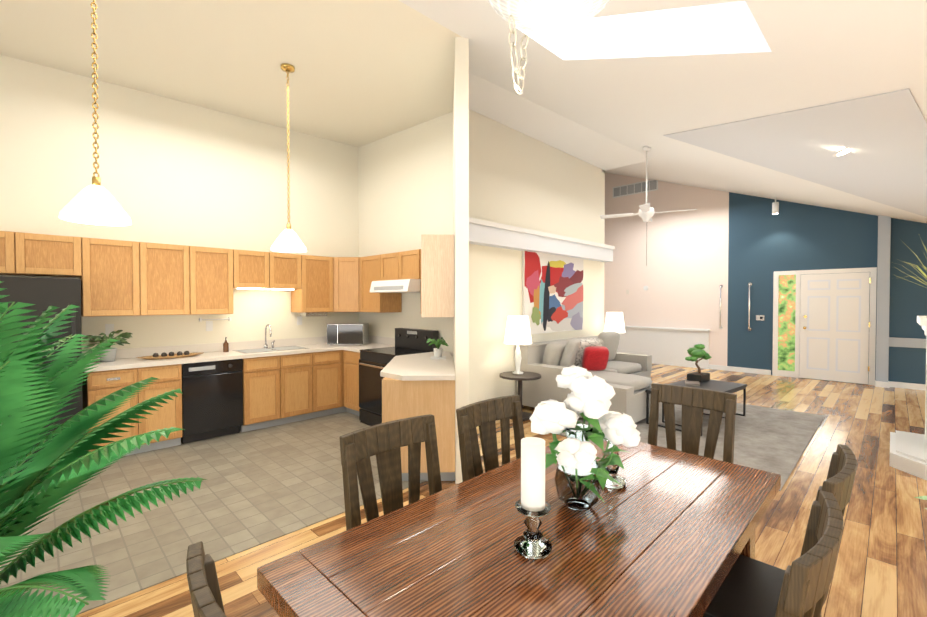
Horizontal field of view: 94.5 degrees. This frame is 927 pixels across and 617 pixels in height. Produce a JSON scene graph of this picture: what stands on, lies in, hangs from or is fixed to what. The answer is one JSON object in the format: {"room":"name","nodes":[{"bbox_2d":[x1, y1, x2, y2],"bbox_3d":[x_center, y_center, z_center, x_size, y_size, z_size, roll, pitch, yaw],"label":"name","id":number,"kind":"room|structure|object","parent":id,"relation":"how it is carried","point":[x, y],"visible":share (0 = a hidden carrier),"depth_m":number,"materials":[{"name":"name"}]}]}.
{"room":"dining room","nodes":[
{"label":"dining room","id":0,"kind":"room"},
{"bbox_2d":[0,54,358,395],"bbox_3d":[-4.346,-0.699,3.957,7.840,4.300,0.120,-1,1,-45],"label":"wall","id":1,"kind":"structure","parent":0,"point":[173,171],"depth_m":4.91,"materials":[{"name":"beige paint"}]},
{"bbox_2d":[0,231,27,275],"bbox_3d":[-4.213,-0.491,3.757,0.518,0.370,0.345,-1,1,-45],"label":"upper cabinet","id":2,"kind":"object","parent":1,"relation":"attached to","point":[13,245],"depth_m":3.78,"materials":[{"name":"brown wood"}]},
{"bbox_2d":[28,233,83,278],"bbox_3d":[-3.936,-0.495,4.033,0.500,0.370,0.345,-1,1,-45],"label":"upper cabinet","id":3,"kind":"object","parent":1,"relation":"attached to","point":[48,255],"depth_m":3.97,"materials":[{"name":"brown wood"}]},
{"bbox_2d":[105,324,113,334],"bbox_3d":[-3.717,0.222,4.504,0.070,0.120,0.009,-1,1,-45],"label":"electrical outlet plate","id":4,"kind":"object","parent":1,"relation":"attached to","point":[109,328],"visible":0.79,"depth_m":4.49,"materials":[{"name":"white plastic"}]},
{"bbox_2d":[81,237,147,316],"bbox_3d":[-3.582,-0.306,4.390,0.502,0.760,0.345,-1,1,-45],"label":"upper cabinet","id":5,"kind":"object","parent":1,"relation":"attached to","point":[124,278],"depth_m":4.27,"materials":[{"name":"brown wood"}]},
{"bbox_2d":[148,243,199,314],"bbox_3d":[-3.289,-0.311,4.682,0.561,0.760,0.345,-1,1,-45],"label":"upper cabinet","id":6,"kind":"object","parent":1,"relation":"attached to","point":[171,268],"depth_m":4.61,"materials":[{"name":"brown wood"}]},
{"bbox_2d":[82,336,326,359],"bbox_3d":[-2.742,0.466,5.466,3.216,0.100,0.025,-1,1,-45],"label":"backsplash","id":7,"kind":"structure","parent":1,"relation":"attached to","point":[313,340],"depth_m":4.96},
{"bbox_2d":[206,321,212,330],"bbox_3d":[-3.059,0.211,5.160,0.070,0.120,0.009,-1,1,-45],"label":"electrical outlet plate","id":8,"kind":"object","parent":1,"relation":"attached to","point":[209,325],"visible":1,"depth_m":5.16,"materials":[{"name":"white plastic"}]},
{"bbox_2d":[199,317,230,320],"bbox_3d":[-3.003,0.131,5.188,0.340,0.040,0.047,-1,1,-45],"label":"towel rail","id":9,"kind":"object","parent":1,"relation":"attached to","point":[228,319],"visible":1,"depth_m":5.20,"materials":[{"name":"white metal"}]},
{"bbox_2d":[196,246,239,313],"bbox_3d":[-2.975,-0.316,4.994,0.561,0.760,0.345,-1,1,-45],"label":"upper cabinet","id":10,"kind":"object","parent":1,"relation":"attached to","point":[217,269],"depth_m":4.91,"materials":[{"name":"brown wood"}]},
{"bbox_2d":[240,250,275,289],"bbox_3d":[-2.652,-0.476,5.314,0.469,0.450,0.345,-1,1,-45],"label":"upper cabinet","id":11,"kind":"object","parent":1,"relation":"attached to","point":[257,268],"depth_m":5.23,"materials":[{"name":"brown wood"}]},
{"bbox_2d":[276,253,295,290],"bbox_3d":[-2.403,-0.480,5.562,0.469,0.450,0.345,-1,1,-45],"label":"upper cabinet","id":12,"kind":"object","parent":1,"relation":"attached to","point":[285,263],"depth_m":5.47,"materials":[{"name":"brown wood"}]},
{"bbox_2d":[297,316,301,324],"bbox_3d":[-2.273,0.169,5.944,0.070,0.120,0.009,-1,1,-45],"label":"electrical outlet plate","id":13,"kind":"object","parent":1,"relation":"attached to","point":[299,320],"visible":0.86,"depth_m":5.94,"materials":[{"name":"white plastic"}]},
{"bbox_2d":[291,254,331,312],"bbox_3d":[-2.059,-0.330,5.870,0.570,0.760,0.399,-1,1,-45],"label":"upper cabinet","id":14,"kind":"object","parent":1,"relation":"attached to","point":[313,293],"depth_m":5.74,"materials":[{"name":"brown wood"}]},
{"bbox_2d":[300,312,326,316],"bbox_3d":[-2.059,0.078,5.883,0.300,0.053,0.200,-1,1,-45],"label":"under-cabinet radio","id":15,"kind":"object","parent":14,"relation":"attached to","point":[307,314],"visible":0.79,"depth_m":5.80,"materials":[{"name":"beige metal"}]},
{"bbox_2d":[332,257,359,311],"bbox_3d":[-1.613,-0.334,6.127,0.664,0.760,0.664,-1,1,-45],"label":"upper cabinet","id":16,"kind":"object","parent":1,"relation":"attached to","point":[345,270],"depth_m":5.93,"materials":[{"name":"brown wood"}]},
{"bbox_2d":[0,412,425,616],"bbox_3d":[-3.226,1.466,2.863,7.590,0.006,3.040,-1,1,-45],"label":"floor","id":17,"kind":"structure","parent":0,"point":[261,486],"depth_m":3.22,"materials":[{"name":"tile"}]},
{"bbox_2d":[0,276,82,483],"bbox_3d":[-3.893,0.594,3.752,0.800,1.720,0.740,-1,1,-45],"label":"fridge","id":18,"kind":"object","parent":17,"relation":"on","point":[42,294],"visible":0.31,"depth_m":3.66,"materials":[{"name":"black metal"}]},
{"bbox_2d":[82,372,149,456],"bbox_3d":[-3.506,1.010,4.296,0.430,0.870,0.615,-1,1,-45],"label":"base cabinet","id":19,"kind":"object","parent":17,"relation":"on","point":[94,390],"depth_m":4.11,"materials":[{"name":"brown wood"}]},
{"bbox_2d":[146,372,181,450],"bbox_3d":[-3.285,1.006,4.516,0.428,0.870,0.615,-1,1,-45],"label":"base cabinet","id":20,"kind":"object","parent":17,"relation":"on","point":[169,415],"depth_m":4.36,"materials":[{"name":"brown wood"}]},
{"bbox_2d":[240,360,285,431],"bbox_3d":[-2.544,0.994,5.255,0.466,0.870,0.615,-1,1,-45],"label":"base cabinet","id":21,"kind":"object","parent":17,"relation":"on","point":[285,381],"depth_m":5.04,"materials":[{"name":"brown wood"}]},
{"bbox_2d":[85,340,394,379],"bbox_3d":[-2.360,0.542,5.085,3.216,0.040,1.105,-1,1,-45],"label":"countertop","id":22,"kind":"structure","parent":21,"relation":"on","point":[129,365],"depth_m":4.72,"materials":[{"name":"beige stone"}]},
{"bbox_2d":[82,330,131,361],"bbox_3d":[-3.568,0.377,4.299,0.417,0.312,0.449,-1,1,-45],"label":"potted plant","id":23,"kind":"object","parent":22,"relation":"on","point":[110,356],"visible":0.83,"depth_m":4.28,"materials":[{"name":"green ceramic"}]},
{"bbox_2d":[136,351,203,359],"bbox_3d":[-3.128,0.495,4.598,0.620,0.066,0.210,-1,1,-45],"label":"tray","id":24,"kind":"object","parent":22,"relation":"on","point":[164,355],"visible":1,"depth_m":4.56,"materials":[{"name":"brown wood"}]},
{"bbox_2d":[181,359,242,443],"bbox_3d":[-2.905,1.003,4.863,0.590,0.866,0.572,-1,1,-45],"label":"dishwasher","id":25,"kind":"object","parent":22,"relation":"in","point":[212,399],"visible":0.83,"depth_m":4.66,"materials":[{"name":"black metal"}]},
{"bbox_2d":[223,337,228,351],"bbox_3d":[-2.845,0.431,5.134,0.060,0.177,0.060,-1,1,-45],"label":"soap bottle","id":26,"kind":"object","parent":22,"relation":"on","point":[225,346],"visible":1,"depth_m":5.11,"materials":[{"name":"brown glass"}]},
{"bbox_2d":[230,340,309,351],"bbox_3d":[-2.415,0.477,5.396,0.780,0.080,0.444,-1,1,-45],"label":"sink","id":27,"kind":"object","parent":22,"relation":"in","point":[279,345],"depth_m":5.54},
{"bbox_2d":[266,324,273,343],"bbox_3d":[-2.464,0.353,5.505,0.107,0.315,0.192,-1,1,-45],"label":"faucet","id":28,"kind":"object","parent":22,"relation":"on","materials":[{"name":"silver metal"}]},
{"bbox_2d":[327,323,368,344],"bbox_3d":[-1.628,0.360,6.061,0.500,0.290,0.346,0,1,0],"label":"microwave","id":29,"kind":"object","parent":22,"relation":"on","point":[347,333],"visible":0.98,"depth_m":5.89,"materials":[{"name":"silver metal"}]},
{"bbox_2d":[286,356,317,422],"bbox_3d":[-2.277,0.990,5.522,0.525,0.870,0.615,-1,1,-45],"label":"base cabinet","id":30,"kind":"object","parent":17,"relation":"on","point":[301,375],"depth_m":5.36,"materials":[{"name":"brown wood"}]},
{"bbox_2d":[318,356,341,416],"bbox_3d":[-2.010,0.986,5.788,0.465,0.870,0.615,-1,1,-45],"label":"base cabinet","id":31,"kind":"object","parent":17,"relation":"on","point":[325,363],"depth_m":5.58,"materials":[{"name":"brown wood"}]},
{"bbox_2d":[330,364,413,415],"bbox_3d":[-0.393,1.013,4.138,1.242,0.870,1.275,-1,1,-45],"label":"base cabinet","id":32,"kind":"object","parent":17,"relation":"on","point":[344,382],"depth_m":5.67,"materials":[{"name":"brown wood"}]},
{"bbox_2d":[410,352,450,355],"bbox_3d":[-0.365,0.546,4.857,0.711,0.040,0.448,-1,1,-45],"label":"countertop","id":33,"kind":"structure","parent":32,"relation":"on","point":[443,353],"depth_m":4.90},
{"bbox_2d":[342,352,401,359],"bbox_3d":[-1.230,0.986,5.800,0.616,0.870,0.510,-1,1,-45],"label":"base cabinet","id":34,"kind":"object","parent":17,"relation":"on","point":[356,356],"depth_m":5.56,"materials":[{"name":"brown wood"}]},
{"bbox_2d":[359,328,438,425],"bbox_3d":[-0.815,0.849,5.286,0.680,1.160,0.770,-1,1,-45],"label":"range","id":35,"kind":"object","parent":17,"relation":"on","point":[373,362],"visible":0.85,"depth_m":5.21,"materials":[{"name":"black metal"}]},
{"bbox_2d":[382,380,454,480],"bbox_3d":[-0.370,1.022,3.543,0.450,0.870,0.417,-1,1,-45],"label":"base cabinet","id":36,"kind":"object","parent":17,"relation":"on","point":[399,401],"depth_m":3.54,"materials":[{"name":"brown wood"}]},
{"bbox_2d":[338,352,454,387],"bbox_3d":[-0.363,0.557,4.180,1.183,0.040,1.360,-1,1,-45],"label":"countertop","id":37,"kind":"structure","parent":36,"relation":"on","point":[419,368],"depth_m":3.87,"materials":[{"name":"beige stone"}]},
{"bbox_2d":[430,356,445,359],"bbox_3d":[-0.271,0.523,4.565,0.160,0.012,0.200,0,1,-2],"label":"tray","id":38,"kind":"object","parent":37,"relation":"on","point":[435,358],"visible":0.86,"depth_m":4.53,"materials":[{"name":"white plastic"}]},
{"bbox_2d":[426,337,447,356],"bbox_3d":[-0.255,0.413,4.558,0.229,0.206,0.224,-1,1,-45],"label":"potted plant","id":39,"kind":"object","parent":38,"relation":"on","point":[438,350],"visible":1,"depth_m":4.53,"materials":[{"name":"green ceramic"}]},
{"bbox_2d":[0,0,763,197],"bbox_3d":[-0.427,-2.271,5.016,14.920,0.484,3.920,-1,1,-45],"label":"ceiling","id":40,"kind":"structure","parent":0,"point":[365,72],"depth_m":3.90,"materials":[{"name":"beige paint"}]},
{"bbox_2d":[59,0,131,225],"bbox_3d":[-2.120,-1.347,2.466,0.320,1.683,0.320,-1,1,-45],"label":"pendant light","id":41,"kind":"object","parent":40,"relation":"hanging from","point":[95,203],"visible":1,"depth_m":2.45,"materials":[{"name":"gold metal"}]},
{"bbox_2d":[271,63,306,252],"bbox_3d":[-1.665,-1.422,4.077,0.320,1.742,0.320,-1,1,-45],"label":"pendant light","id":42,"kind":"object","parent":40,"relation":"hanging from","point":[288,240],"visible":1,"depth_m":4.05,"materials":[{"name":"white glass"}]},
{"bbox_2d":[516,1,770,59],"bbox_3d":[1.083,-2.024,2.769,0.634,1.068,1.394,-1,1,-45],"label":"skylight","id":43,"kind":"object","parent":40,"relation":"in","point":[726,28],"visible":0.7,"depth_m":2.93,"materials":[{"name":"white glass"}]},
{"bbox_2d":[358,112,452,355],"bbox_3d":[-0.822,-1.281,5.881,0.120,5.400,2.120,-1,1,-45],"label":"wall","id":44,"kind":"structure","parent":0,"point":[405,189],"depth_m":5.73,"materials":[{"name":"beige paint"}]},
{"bbox_2d":[360,255,379,312],"bbox_3d":[-1.175,-0.330,5.876,0.399,0.760,0.551,-1,1,-45],"label":"upper cabinet","id":45,"kind":"object","parent":44,"relation":"attached to","point":[369,265],"depth_m":5.78,"materials":[{"name":"brown wood"}]},
{"bbox_2d":[369,336,394,343],"bbox_3d":[-1.222,0.454,6.201,0.026,0.100,1.080,-1,1,-45],"label":"backsplash","id":46,"kind":"structure","parent":44,"relation":"attached to","point":[373,339],"depth_m":6.14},
{"bbox_2d":[380,249,419,312],"bbox_3d":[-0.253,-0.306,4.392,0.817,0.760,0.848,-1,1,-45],"label":"upper cabinet","id":47,"kind":"object","parent":44,"relation":"attached to","point":[405,264],"depth_m":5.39,"materials":[{"name":"brown wood"}]},
{"bbox_2d":[370,279,420,292],"bbox_3d":[-0.739,-0.275,5.358,0.514,0.145,0.790,-1,1,-45],"label":"range hood","id":48,"kind":"object","parent":47,"relation":"attached to","point":[402,286],"visible":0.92,"depth_m":5.09,"materials":[{"name":"white metal"}]},
{"bbox_2d":[399,0,513,32],"bbox_3d":[-2.193,-2.018,0.913,6.620,0.442,0.600,-1,1,-45],"label":"ceiling","id":49,"kind":"structure","parent":0,"point":[458,16],"depth_m":3.06,"materials":[{"name":"white paint"}]},
{"bbox_2d":[453,37,468,483],"bbox_3d":[-0.044,-0.706,4.387,0.110,4.300,1.706,0,1,-2],"label":"wall","id":50,"kind":"structure","parent":0,"point":[461,210],"depth_m":3.54,"materials":[{"name":"beige paint"}]},
{"bbox_2d":[420,234,453,316],"bbox_3d":[-0.236,-0.299,3.945,0.230,0.760,0.213,-1,1,-45],"label":"upper cabinet","id":51,"kind":"object","parent":50,"relation":"attached to","point":[436,251],"depth_m":3.94,"materials":[{"name":"brown wood"}]},
{"bbox_2d":[75,363,926,616],"bbox_3d":[1.628,1.515,3.101,15.040,0.100,9.820,-1,1,-45],"label":"floor","id":52,"kind":"structure","parent":0,"point":[880,570],"depth_m":2.98,"materials":[{"name":"brown wood"}]},
{"bbox_2d":[0,281,206,616],"bbox_3d":[-1.777,0.700,1.350,1.534,1.587,1.641,-1,1,-45],"label":"palm plant","id":53,"kind":"object","parent":52,"relation":"on","point":[54,471],"visible":1,"depth_m":1.45,"materials":[{"name":"green plant"}]},
{"bbox_2d":[186,541,226,616],"bbox_3d":[-0.248,1.000,0.925,0.558,1.000,0.480,-1,1,-45],"label":"chair","id":54,"kind":"object","parent":52,"relation":"on","point":[204,590],"visible":1,"depth_m":0.81,"materials":[{"name":"brown wood"}]},
{"bbox_2d":[339,414,441,529],"bbox_3d":[-0.141,0.989,1.638,0.480,1.000,0.558,-1,1,-45],"label":"chair","id":55,"kind":"object","parent":52,"relation":"on","point":[382,442],"visible":0.29,"depth_m":1.78,"materials":[{"name":"brown wood"}]},
{"bbox_2d":[456,395,524,480],"bbox_3d":[0.298,0.982,2.047,0.480,1.000,0.558,-1,1,-45],"label":"chair","id":56,"kind":"object","parent":52,"relation":"on","point":[484,415],"visible":0.31,"depth_m":2.19,"materials":[{"name":"brown wood"}]},
{"bbox_2d":[257,438,780,616],"bbox_3d":[0.399,1.110,1.551,1.860,0.760,0.930,-1,1,-45],"label":"dining table","id":57,"kind":"object","parent":52,"relation":"on","point":[665,532],"visible":0.83,"depth_m":1.29,"materials":[{"name":"brown wood"}]},
{"bbox_2d":[514,437,551,558],"bbox_3d":[0.212,0.567,1.306,0.116,0.330,0.116,-1,1,-45],"label":"candle holder","id":58,"kind":"object","parent":57,"relation":"on","point":[533,506],"visible":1,"depth_m":1.28,"materials":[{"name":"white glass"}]},
{"bbox_2d":[529,365,640,509],"bbox_3d":[0.431,0.471,1.583,0.458,0.513,0.392,-1,1,-45],"label":"vase","id":59,"kind":"object","parent":57,"relation":"on","point":[582,475],"visible":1,"depth_m":1.51,"materials":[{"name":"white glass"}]},
{"bbox_2d":[603,411,626,488],"bbox_3d":[0.615,0.579,1.779,0.116,0.290,0.116,-1,1,-45],"label":"candle holder","id":60,"kind":"object","parent":57,"relation":"on","point":[612,470],"visible":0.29,"depth_m":1.76,"materials":[{"name":"silver glass"}]},
{"bbox_2d":[499,371,540,420],"bbox_3d":[0.741,1.144,5.614,0.540,0.560,0.540,-1,1,-45],"label":"round side table","id":61,"kind":"object","parent":52,"relation":"on","point":[524,376],"visible":0.58,"depth_m":5.54,"materials":[{"name":"brown wood"}]},
{"bbox_2d":[504,316,531,373],"bbox_3d":[0.720,0.481,5.667,0.370,0.760,0.370,-1,1,-45],"label":"table lamp","id":62,"kind":"object","parent":61,"relation":"on","point":[517,333],"visible":1,"depth_m":5.54,"materials":[{"name":"white fabric"}]},
{"bbox_2d":[516,331,651,422],"bbox_3d":[2.131,0.903,6.340,2.300,1.018,1.610,-1,1,-45],"label":"sectional sofa","id":63,"kind":"object","parent":52,"relation":"on","point":[626,377],"visible":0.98,"depth_m":5.97,"materials":[{"name":"fabric"}]},
{"bbox_2d":[557,402,824,490],"bbox_3d":[2.795,1.421,5.379,3.150,0.014,2.400,-1,1,-45],"label":"rug","id":64,"kind":"object","parent":52,"relation":"on","point":[773,440],"visible":0.38,"depth_m":4.80,"materials":[{"name":"grey carpet"}]},
{"bbox_2d":[645,379,746,435],"bbox_3d":[2.968,1.202,5.435,1.360,0.420,0.660,-1,1,-39],"label":"coffee table","id":65,"kind":"object","parent":64,"relation":"on","point":[724,386],"visible":0.21,"depth_m":5.45,"materials":[{"name":"black wood"}]},
{"bbox_2d":[685,381,699,385],"bbox_3d":[2.983,0.975,5.588,0.160,0.025,0.222,0,1,25],"label":"book","id":66,"kind":"object","parent":65,"relation":"on","point":[693,383],"visible":1,"depth_m":5.51,"materials":[{"name":"grey paper"}]},
{"bbox_2d":[685,344,711,381],"bbox_3d":[3.198,0.735,5.869,0.462,0.496,0.275,-1,1,-45],"label":"bonsai plant","id":67,"kind":"object","parent":65,"relation":"on","point":[695,352],"visible":1,"depth_m":5.82,"materials":[{"name":"green plant"}]},
{"bbox_2d":[648,383,736,462],"bbox_3d":[1.188,0.977,2.385,0.558,1.000,0.480,-1,1,-45],"label":"chair","id":68,"kind":"object","parent":52,"relation":"on","point":[694,402],"visible":0.38,"depth_m":2.53,"materials":[{"name":"brown wood"}]},
{"bbox_2d":[702,444,856,616],"bbox_3d":[1.042,0.990,1.556,0.480,1.000,0.558,-1,1,-45],"label":"chair","id":69,"kind":"object","parent":52,"relation":"on","point":[750,587],"visible":0.38,"depth_m":1.51,"materials":[{"name":"brown wood"}]},
{"bbox_2d":[775,490,843,616],"bbox_3d":[0.660,0.996,1.175,0.480,1.000,0.558,-1,1,-45],"label":"chair","id":70,"kind":"object","parent":52,"relation":"on","point":[808,576],"visible":0.85,"depth_m":0.89,"materials":[{"name":"brown wood"}]},
{"bbox_2d":[875,215,925,387],"bbox_3d":[7.773,-0.203,7.279,0.160,3.200,1.095,-1,1,-45],"label":"column","id":71,"kind":"structure","parent":52,"relation":"on","point":[884,341],"depth_m":7.56,"materials":[{"name":"grey paint"}]},
{"bbox_2d":[889,316,926,479],"bbox_3d":[4.820,0.773,3.497,1.095,1.370,1.890,-1,1,-45],"label":"fireplace","id":72,"kind":"object","parent":52,"relation":"on","point":[908,452],"visible":1,"depth_m":3.92,"materials":[{"name":"white paint"}]},
{"bbox_2d":[891,240,926,287],"bbox_3d":[4.295,-0.339,3.872,0.860,0.838,0.998,-1,1,-45],"label":"plant","id":73,"kind":"object","parent":72,"relation":"on","point":[922,272],"visible":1,"depth_m":4.01,"materials":[{"name":"green plant"}]},
{"bbox_2d":[915,496,926,508],"bbox_3d":[2.210,1.034,1.548,0.778,0.912,0.806,-1,1,-45],"label":"plant","id":74,"kind":"object","parent":52,"relation":"on","point":[923,497],"visible":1,"depth_m":1.84,"materials":[{"name":"green plant"}]},
{"bbox_3d":[2.713,1.111,7.680,0.310,0.560,0.340,-1,1,-45],"label":"side table","id":75,"kind":"object","parent":52,"relation":"on","visible":0},
{"bbox_2d":[604,312,624,332],"bbox_3d":[2.702,0.449,7.672,0.370,0.760,0.370,-1,1,-45],"label":"table lamp","id":76,"kind":"object","parent":75,"relation":"on","point":[614,321],"visible":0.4,"depth_m":7.54,"materials":[{"name":"white fabric"}]},
{"bbox_2d":[469,109,604,403],"bbox_3d":[1.216,-1.293,6.670,3.879,5.400,0.120,-1,1,-45],"label":"wall","id":77,"kind":"structure","parent":0,"point":[518,179],"depth_m":6.06,"materials":[{"name":"beige paint"}]},
{"bbox_2d":[469,217,614,261],"bbox_3d":[1.350,-1.142,6.580,3.820,0.600,0.200,-1,1,-45],"label":"shelf","id":78,"kind":"object","parent":77,"relation":"attached to","point":[490,234],"visible":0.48,"depth_m":6.14,"materials":[{"name":"white wood"}]},
{"bbox_2d":[522,251,582,333],"bbox_3d":[1.459,-0.235,6.805,1.670,1.220,0.048,-1,1,-45],"label":"painting","id":79,"kind":"object","parent":77,"relation":"attached to","point":[552,293],"visible":0.98,"depth_m":6.70,"materials":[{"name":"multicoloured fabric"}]},
{"bbox_2d":[469,73,652,170],"bbox_3d":[1.420,-2.565,6.147,4.300,0.060,0.920,-1,1,-45],"label":"ceiling","id":80,"kind":"structure","parent":0,"point":[494,102],"depth_m":6.00,"materials":[{"name":"white paint"}]},
{"bbox_2d":[469,41,677,161],"bbox_3d":[1.522,-2.420,5.530,5.030,0.330,0.699,-1,1,-45],"label":"ceiling","id":81,"kind":"structure","parent":0,"point":[488,66],"depth_m":4.88,"materials":[{"name":"white paint"}]},
{"bbox_2d":[600,146,696,265],"bbox_3d":[2.729,-1.522,6.396,1.032,1.766,1.032,0,1,-20],"label":"ceiling fan","id":82,"kind":"object","parent":81,"relation":"hanging from","point":[646,212],"visible":0.94,"depth_m":6.37,"materials":[{"name":"white plastic"}]},
{"bbox_2d":[476,0,744,24],"bbox_3d":[-1.487,-1.646,0.211,6.620,0.730,1.400,-1,1,-45],"label":"ceiling","id":83,"kind":"structure","parent":0,"point":[615,7],"depth_m":2.33,"materials":[{"name":"white paint"}]},
{"bbox_2d":[488,0,611,94],"bbox_3d":[0.361,-1.268,1.707,0.610,0.684,0.610,-1,1,-45],"label":"chandelier","id":84,"kind":"object","parent":83,"relation":"hanging from","point":[542,16],"visible":1,"depth_m":1.75,"materials":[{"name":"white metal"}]},
{"bbox_2d":[605,159,729,191],"bbox_3d":[3.475,-3.129,9.388,3.200,1.371,3.420,-1,1,-45],"label":"ceiling","id":85,"kind":"structure","parent":0,"point":[670,172],"depth_m":8.89,"materials":[{"name":"white paint"}]},
{"bbox_2d":[564,51,854,211],"bbox_3d":[4.022,-1.930,5.701,7.660,0.756,1.400,-1,1,-45],"label":"ceiling","id":86,"kind":"structure","parent":0,"point":[675,94],"depth_m":3.58,"materials":[{"name":"white paint"}]},
{"bbox_2d":[772,197,778,213],"bbox_3d":[6.168,-2.032,8.476,0.110,0.325,0.110,-1,1,-45],"label":"ceiling spotlight","id":87,"kind":"object","parent":86,"relation":"attached to","point":[775,207],"visible":0.96,"depth_m":8.44,"materials":[{"name":"white plastic"}]},
{"bbox_2d":[604,173,926,384],"bbox_3d":[6.910,-1.320,8.324,0.120,5.400,9.820,-1,1,-45],"label":"wall","id":88,"kind":"structure","parent":0,"point":[764,243],"depth_m":9.29,"materials":[{"name":"blue paint"}]},
{"bbox_2d":[613,180,657,197],"bbox_3d":[4.308,-3.021,10.807,0.015,0.280,1.150,-1,1,-45],"label":"air vent","id":89,"kind":"object","parent":88,"relation":"in","point":[630,189],"visible":0.94,"depth_m":10.78,"materials":[{"name":"white metal"}]},
{"bbox_2d":[626,286,647,293],"bbox_3d":[4.367,-0.465,10.787,0.017,0.210,0.560,-1,1,-45],"label":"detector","id":90,"kind":"object","parent":88,"relation":"attached to","point":[644,288],"visible":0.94,"depth_m":10.65,"materials":[{"name":"white plastic"}]},
{"bbox_2d":[604,325,709,368],"bbox_3d":[4.481,0.897,10.640,0.100,0.890,2.920,-1,1,-45],"label":"trim","id":91,"kind":"structure","parent":88,"relation":"attached to","point":[666,346],"depth_m":10.27,"materials":[{"name":"white"}]},
{"bbox_2d":[719,285,722,328],"bbox_3d":[5.666,-0.038,9.448,0.074,0.970,0.070,-1,1,-45],"label":"grab rail","id":92,"kind":"object","parent":88,"relation":"attached to","point":[720,326],"visible":1,"depth_m":9.42,"materials":[{"name":"silver metal"}]},
{"bbox_2d":[709,364,770,374],"bbox_3d":[5.933,1.315,9.249,0.018,0.100,1.150,-1,1,-45],"label":"baseboard","id":93,"kind":"structure","parent":88,"relation":"attached to","point":[717,367],"depth_m":9.22,"materials":[{"name":"white wood"}]},
{"bbox_2d":[748,283,751,330],"bbox_3d":[6.047,-0.037,9.066,0.074,1.020,0.070,-1,1,-45],"label":"grab rail","id":94,"kind":"object","parent":88,"relation":"attached to","point":[749,328],"visible":1,"depth_m":9.04,"materials":[{"name":"silver metal"}]},
{"bbox_2d":[756,315,764,320],"bbox_3d":[6.201,0.195,8.962,0.013,0.110,0.150,-1,1,-45],"label":"switch plate","id":95,"kind":"object","parent":88,"relation":"attached to","point":[760,317],"visible":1,"depth_m":8.95,"materials":[{"name":"white plastic"}]},
{"bbox_2d":[772,267,876,385],"bbox_3d":[6.855,0.317,8.225,0.127,2.130,1.520,-1,1,-45],"label":"entry door","id":96,"kind":"structure","parent":88,"relation":"in","point":[824,324],"depth_m":8.19,"materials":[{"name":"white paint"}]},
{"bbox_2d":[890,381,925,390],"bbox_3d":[7.889,1.347,7.288,0.018,0.100,0.910,-1,1,-45],"label":"baseboard","id":97,"kind":"structure","parent":88,"relation":"attached to","point":[892,383],"depth_m":7.44,"materials":[{"name":"white wood"}]},
{"bbox_2d":[663,89,926,216],"bbox_3d":[4.640,-1.701,5.460,6.930,0.916,2.880,-1,1,-45],"label":"ceiling","id":98,"kind":"structure","parent":0,"point":[882,137],"depth_m":4.20,"materials":[{"name":"white paint"}]},
{"bbox_2d":[833,147,849,156],"bbox_3d":[3.638,-1.505,4.082,0.200,0.077,0.188,-1,1,-45],"label":"recessed light","id":99,"kind":"object","parent":98,"relation":"attached to","point":[845,150],"visible":0.73,"depth_m":4.08,"materials":[{"name":"white plastic"}]},
{"bbox_2d":[745,0,926,51],"bbox_3d":[2.139,-1.223,1.723,0.640,0.648,1.590,-1,1,-45],"label":"ceiling","id":100,"kind":"structure","parent":0,"point":[795,25],"depth_m":2.06,"materials":[{"name":"white paint"}]},
{"bbox_2d":[772,46,926,222],"bbox_3d":[5.078,-1.375,4.652,7.660,0.824,1.590,-1,1,-45],"label":"ceiling","id":101,"kind":"structure","parent":0,"point":[817,77],"depth_m":2.57,"materials":[{"name":"white paint"}]}
]}

